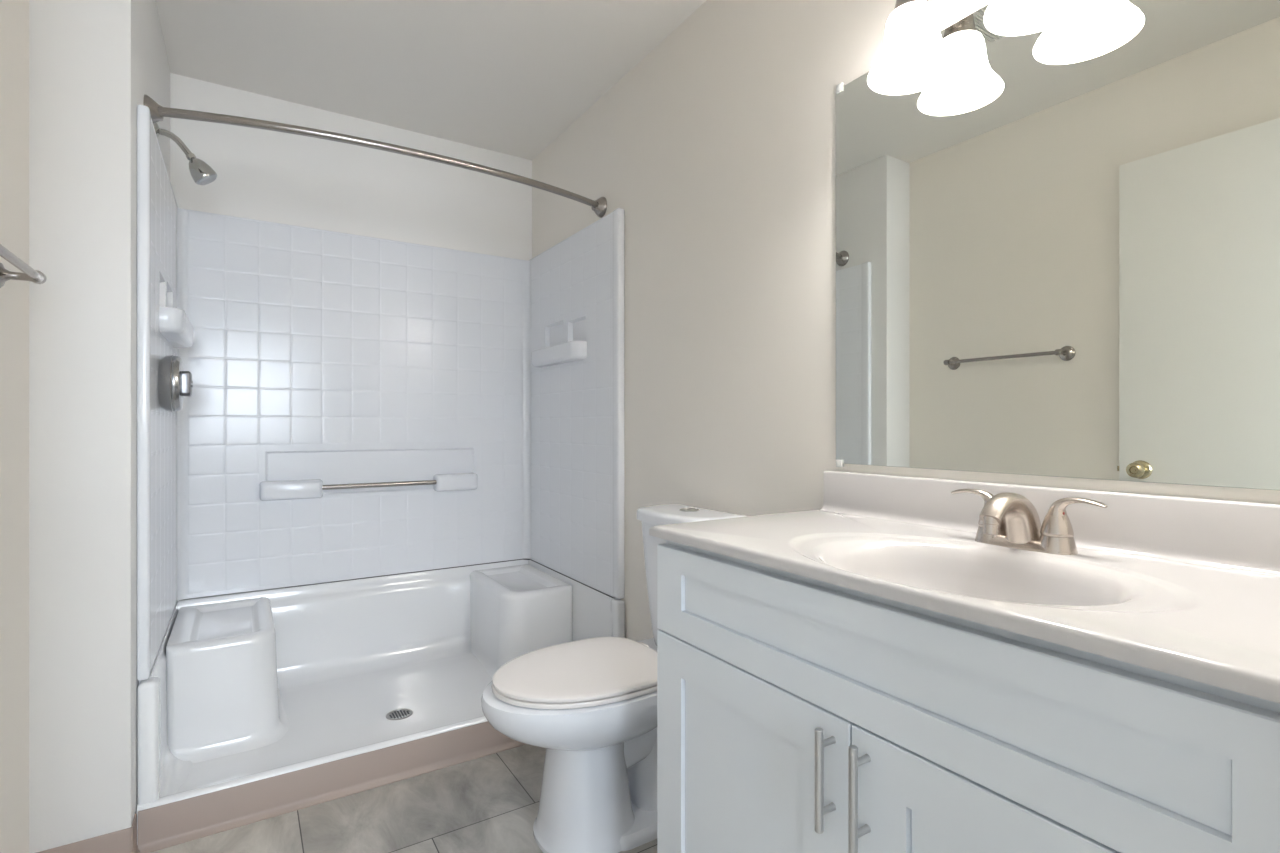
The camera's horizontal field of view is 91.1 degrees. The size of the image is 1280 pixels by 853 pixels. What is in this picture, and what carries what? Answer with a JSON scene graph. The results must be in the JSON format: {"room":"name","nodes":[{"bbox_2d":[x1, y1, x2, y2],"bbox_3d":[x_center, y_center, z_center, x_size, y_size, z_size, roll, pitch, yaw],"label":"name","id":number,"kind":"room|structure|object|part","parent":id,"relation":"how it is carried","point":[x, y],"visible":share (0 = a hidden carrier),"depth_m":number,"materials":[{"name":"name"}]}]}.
{"room":"bathroom","nodes":[
{"label":"bathroom","id":0,"kind":"room"},
{"bbox_2d":[0,0,28,852],"bbox_3d":[-0.914,-0.130,0.575,0.100,2.440,2.010,0,0,-32],"label":"wall","id":1,"kind":"structure","parent":0,"point":[14,14],"depth_m":1.36,"materials":[{"name":"white paint"}]},
{"bbox_2d":[0,244,46,287],"bbox_3d":[-1.119,-0.303,1.062,0.076,0.062,0.551,0,0,-32],"label":"towel bar","id":2,"kind":"object","parent":1,"relation":"attached to","point":[29,274],"visible":1,"depth_m":1.25,"materials":[{"name":"silver metal"}]},
{"bbox_3d":[-1.251,-0.303,1.268,0.074,0.062,0.062,0,0,-32],"label":"post","id":3,"kind":"part","parent":2,"relation":"part of","materials":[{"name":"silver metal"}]},
{"bbox_2d":[29,0,169,852],"bbox_3d":[-1.643,-0.130,1.898,0.284,2.440,1.005,0,0,-32],"label":"wall","id":4,"kind":"structure","parent":0,"point":[92,63],"depth_m":1.50,"materials":[{"name":"paint"}]},
{"bbox_2d":[36,827,132,852],"bbox_3d":[-1.326,1.039,1.494,0.188,0.102,0.016,0,0,-32],"label":"baseboard","id":5,"kind":"structure","parent":4,"relation":"attached to","point":[119,841],"depth_m":1.52,"materials":[{"name":"beige plastic"}]},
{"bbox_2d":[131,813,139,852],"bbox_3d":[-1.265,1.039,1.577,0.012,0.102,0.071,0,0,-32],"label":"baseboard","id":6,"kind":"structure","parent":4,"relation":"attached to","point":[134,847],"depth_m":1.57,"materials":[{"name":"beige plastic"}]},
{"bbox_2d":[153,123,216,184],"bbox_3d":[-1.442,-0.865,1.998,0.162,0.174,0.070,0,0,-32],"label":"showerhead","id":7,"kind":"object","parent":4,"relation":"attached to","point":[201,172],"visible":0.93,"depth_m":1.99,"materials":[{"name":"silver metal"}]},
{"bbox_3d":[-1.470,-0.895,1.981,0.098,0.073,0.019,0,0,-32],"label":"arm","id":8,"kind":"part","parent":7,"relation":"part of","materials":[{"name":"silver metal"}]},
{"bbox_2d":[170,73,531,260],"bbox_3d":[-1.323,-0.130,2.754,1.774,2.440,0.100,0,0,-32],"label":"wall","id":9,"kind":"structure","parent":0,"point":[263,175],"depth_m":2.72,"materials":[{"name":"white paint"}]},
{"bbox_2d":[137,105,624,680],"bbox_3d":[-0.924,-0.084,2.404,1.472,1.504,0.918,0,0,-32],"label":"shower surround","id":10,"kind":"object","parent":9,"relation":"attached to","point":[358,406],"visible":0.98,"depth_m":2.64,"materials":[{"name":"white plastic"}]},
{"bbox_3d":[-1.301,-0.088,1.649,0.026,1.496,0.046,0,0,-32],"label":"edge trim","id":11,"kind":"part","parent":10,"relation":"part of","materials":[{"name":"white plastic"}]},
{"bbox_3d":[-1.541,-0.086,2.025,0.024,1.492,0.855,0,0,-32],"label":"panel","id":12,"kind":"part","parent":10,"relation":"part of","materials":[{"name":"white plastic"}]},
{"bbox_2d":[158,355,192,411],"bbox_3d":[-1.407,-0.130,1.909,0.080,0.172,0.172,0,0,-32],"label":"shower valve","id":13,"kind":"object","parent":10,"relation":"attached to","point":[174,383],"visible":1,"depth_m":1.85,"materials":[{"name":"silver metal"}]},
{"bbox_3d":[-1.387,-0.130,1.921,0.026,0.076,0.076,0,0,-32],"label":"knob","id":14,"kind":"part","parent":13,"relation":"part of","materials":[{"name":"silver metal"}]},
{"bbox_2d":[159,306,193,347],"bbox_3d":[-1.526,-0.319,2.078,0.060,0.074,0.487,0,0,-32],"label":"soap shelf","id":15,"kind":"object","parent":10,"relation":"attached to","point":[176,330],"depth_m":1.91,"materials":[{"name":"white plastic"}]},
{"bbox_3d":[-1.158,-0.086,2.768,1.460,1.492,0.051,0,0,-32],"label":"panel","id":16,"kind":"part","parent":10,"relation":"part of","materials":[{"name":"white plastic"}]},
{"bbox_2d":[531,341,586,367],"bbox_3d":[-0.377,-0.319,2.805,0.060,0.074,0.487,0,0,-32],"label":"soap shelf","id":17,"kind":"object","parent":10,"relation":"attached to","point":[569,353],"depth_m":2.72,"materials":[{"name":"white plastic"}]},
{"bbox_3d":[-0.320,-0.086,2.798,0.030,1.492,0.855,0,0,-32],"label":"panel","id":18,"kind":"part","parent":10,"relation":"part of","materials":[{"name":"white plastic"}]},
{"bbox_3d":[-0.082,-0.088,2.421,0.032,1.496,0.046,0,0,-32],"label":"edge trim","id":19,"kind":"part","parent":10,"relation":"part of","materials":[{"name":"white plastic"}]},
{"bbox_2d":[151,744,656,852],"bbox_3d":[0.004,1.140,0.180,4.600,0.100,5.900,0,0,-32],"label":"floor","id":20,"kind":"structure","parent":0,"point":[490,803],"depth_m":1.74,"materials":[{"name":"tile"}]},
{"bbox_2d":[137,560,624,844],"bbox_3d":[-0.919,0.877,2.396,1.470,0.426,0.936,0,0,-32],"label":"shower tray","id":21,"kind":"object","parent":20,"relation":"on","point":[241,688],"visible":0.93,"depth_m":2.42,"materials":[{"name":"white plastic"}]},
{"bbox_3d":[-1.444,0.866,2.237,0.353,0.357,0.585,0,0,-32],"label":"seat","id":22,"kind":"part","parent":21,"relation":"part of","materials":[{"name":"white plastic"}]},
{"bbox_2d":[138,721,525,852],"bbox_3d":[-0.660,1.037,1.992,1.468,0.106,0.016,0,0,-32],"label":"baseboard","id":23,"kind":"structure","parent":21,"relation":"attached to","point":[186,820],"depth_m":1.81,"materials":[{"name":"beige plastic"}]},
{"bbox_3d":[-0.557,0.866,2.805,0.351,0.357,0.575,0,0,-32],"label":"seat","id":24,"kind":"part","parent":21,"relation":"part of","materials":[{"name":"white plastic"}]},
{"bbox_2d":[481,503,745,852],"bbox_3d":[-0.073,0.669,1.747,0.740,0.842,0.402,0,0,-32],"label":"toilet","id":25,"kind":"object","parent":20,"relation":"on","point":[591,703],"visible":0.65,"depth_m":1.60,"materials":[{"name":"white ceramic"}]},
{"bbox_3d":[-0.161,0.666,1.691,0.475,0.015,0.388,0,0,-32],"label":"seat","id":26,"kind":"part","parent":25,"relation":"part of","materials":[{"name":"white plastic"}]},
{"bbox_3d":[-0.159,0.650,1.693,0.477,0.015,0.386,0,0,-32],"label":"lid","id":27,"kind":"part","parent":25,"relation":"part of","materials":[{"name":"white plastic"}]},
{"bbox_3d":[0.138,0.486,1.881,0.185,0.392,0.344,0,0,-32],"label":"tank","id":28,"kind":"part","parent":25,"relation":"part of","materials":[{"name":"white ceramic"}]},
{"bbox_3d":[0.135,0.271,1.879,0.206,0.037,0.368,0,0,-32],"label":"tank lid","id":29,"kind":"part","parent":25,"relation":"part of","materials":[{"name":"white ceramic"}]},
{"bbox_2d":[657,540,1279,852],"bbox_3d":[0.500,0.658,1.024,0.543,0.863,0.994,0,0,-32],"label":"vanity cabinet","id":30,"kind":"object","parent":20,"relation":"on","point":[796,713],"visible":1,"depth_m":0.82,"materials":[{"name":"white paint"}]},
{"bbox_3d":[0.176,0.704,1.114,0.020,0.556,0.494,0,0,-32],"label":"door","id":31,"kind":"part","parent":30,"relation":"part of","materials":[{"name":"white paint"}]},
{"bbox_3d":[0.269,0.511,0.915,0.036,0.148,0.013,0,0,-32],"label":"bar handle","id":32,"kind":"part","parent":30,"relation":"part of","materials":[{"name":"silver metal"}]},
{"bbox_3d":[0.301,0.511,0.864,0.036,0.148,0.013,0,0,-32],"label":"bar handle","id":33,"kind":"part","parent":30,"relation":"part of","materials":[{"name":"silver metal"}]},
{"bbox_2d":[649,470,1279,702],"bbox_3d":[0.509,0.230,1.028,0.523,0.240,1.005,0,0,-32],"label":"countertop","id":34,"kind":"structure","parent":30,"relation":"on","point":[1185,587],"depth_m":0.96,"materials":[{"name":"stone"}]},
{"bbox_2d":[951,489,1107,554],"bbox_3d":[0.657,0.161,1.081,0.194,0.100,0.177,0,0,16],"label":"faucet","id":35,"kind":"object","parent":34,"relation":"on","point":[1006,519],"visible":1,"depth_m":1.04,"materials":[{"name":"silver metal"}]},
{"bbox_3d":[0.621,0.147,1.150,0.047,0.066,0.096,0,0,-32],"label":"handle","id":36,"kind":"part","parent":35,"relation":"part of","materials":[{"name":"silver metal"}]},
{"bbox_3d":[0.628,0.161,1.063,0.147,0.100,0.053,0,0,-32],"label":"spout","id":37,"kind":"part","parent":35,"relation":"part of","materials":[{"name":"silver metal"}]},
{"bbox_3d":[0.704,0.147,1.020,0.047,0.066,0.096,0,0,-32],"label":"handle","id":38,"kind":"part","parent":35,"relation":"part of","materials":[{"name":"silver metal"}]},
{"bbox_3d":[0.441,0.704,0.696,0.020,0.556,0.491,0,0,-32],"label":"door","id":39,"kind":"part","parent":30,"relation":"part of","materials":[{"name":"white paint"}]},
{"bbox_2d":[156,0,705,159],"bbox_3d":[0.004,-1.400,0.180,4.600,0.100,5.900,0,0,-32],"label":"ceiling","id":40,"kind":"structure","parent":0,"point":[509,77],"depth_m":2.27,"materials":[{"name":"white paint"}]},
{"bbox_2d":[532,0,1279,640],"bbox_3d":[0.275,-0.130,1.982,0.100,2.440,3.115,0,0,-32],"label":"wall","id":41,"kind":"structure","parent":0,"point":[717,148],"depth_m":1.89,"materials":[{"name":"white paint"}]},
{"bbox_2d":[143,94,606,217],"bbox_3d":[-0.753,-0.895,2.134,1.482,0.082,0.172,0,0,-32],"label":"curtain rod","id":42,"kind":"object","parent":41,"relation":"attached to","point":[158,112],"visible":0.98,"depth_m":1.96,"materials":[{"name":"silver metal"}]},
{"bbox_2d":[867,0,957,94],"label":"vanity light","id":43,"kind":"object","parent":41,"relation":"attached to","point":[917,54],"depth_m":1.27,"materials":[{"name":"white glass"}]},
{"bbox_2d":[894,0,928,9],"bbox_3d":[0.552,-0.870,1.279,0.088,0.081,0.088,0,0,-32],"label":"light fixture","id":44,"kind":"object","parent":43,"relation":"attached to","point":[900,4],"depth_m":1.24,"materials":[{"name":"glass"}]},
{"bbox_3d":[0.552,-0.792,1.279,0.059,0.086,0.059,0,0,-32],"label":"bulb","id":45,"kind":"part","parent":43,"relation":"part of","materials":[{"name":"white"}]},
{"bbox_3d":[0.552,-0.781,1.279,0.169,0.124,0.169,0,0,-32],"label":"lamp shade","id":46,"kind":"part","parent":43,"relation":"part of","materials":[{"name":"white glass"}]},
{"bbox_2d":[984,0,1093,35],"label":"vanity light","id":47,"kind":"object","parent":41,"relation":"attached to","point":[1001,17],"depth_m":1.13,"materials":[{"name":"white glass"}]},
{"bbox_3d":[0.683,-0.781,1.073,0.169,0.124,0.169,0,0,-32],"label":"lamp shade","id":48,"kind":"part","parent":47,"relation":"part of","materials":[{"name":"white glass"}]},
{"bbox_2d":[821,470,1279,576],"bbox_3d":[0.721,0.161,1.149,0.036,0.101,0.981,0,0,-32],"label":"backsplash","id":49,"kind":"structure","parent":41,"relation":"attached to","point":[1242,536],"depth_m":1.04,"materials":[{"name":"stone"}]},
{"bbox_2d":[836,0,1279,489],"bbox_3d":[0.737,-0.369,1.148,0.010,0.938,0.951,0,0,-32],"label":"wall mirror","id":50,"kind":"object","parent":41,"relation":"attached to","point":[1058,254],"visible":1,"depth_m":1.10,"materials":[{"name":"silver mirror"}]}
]}

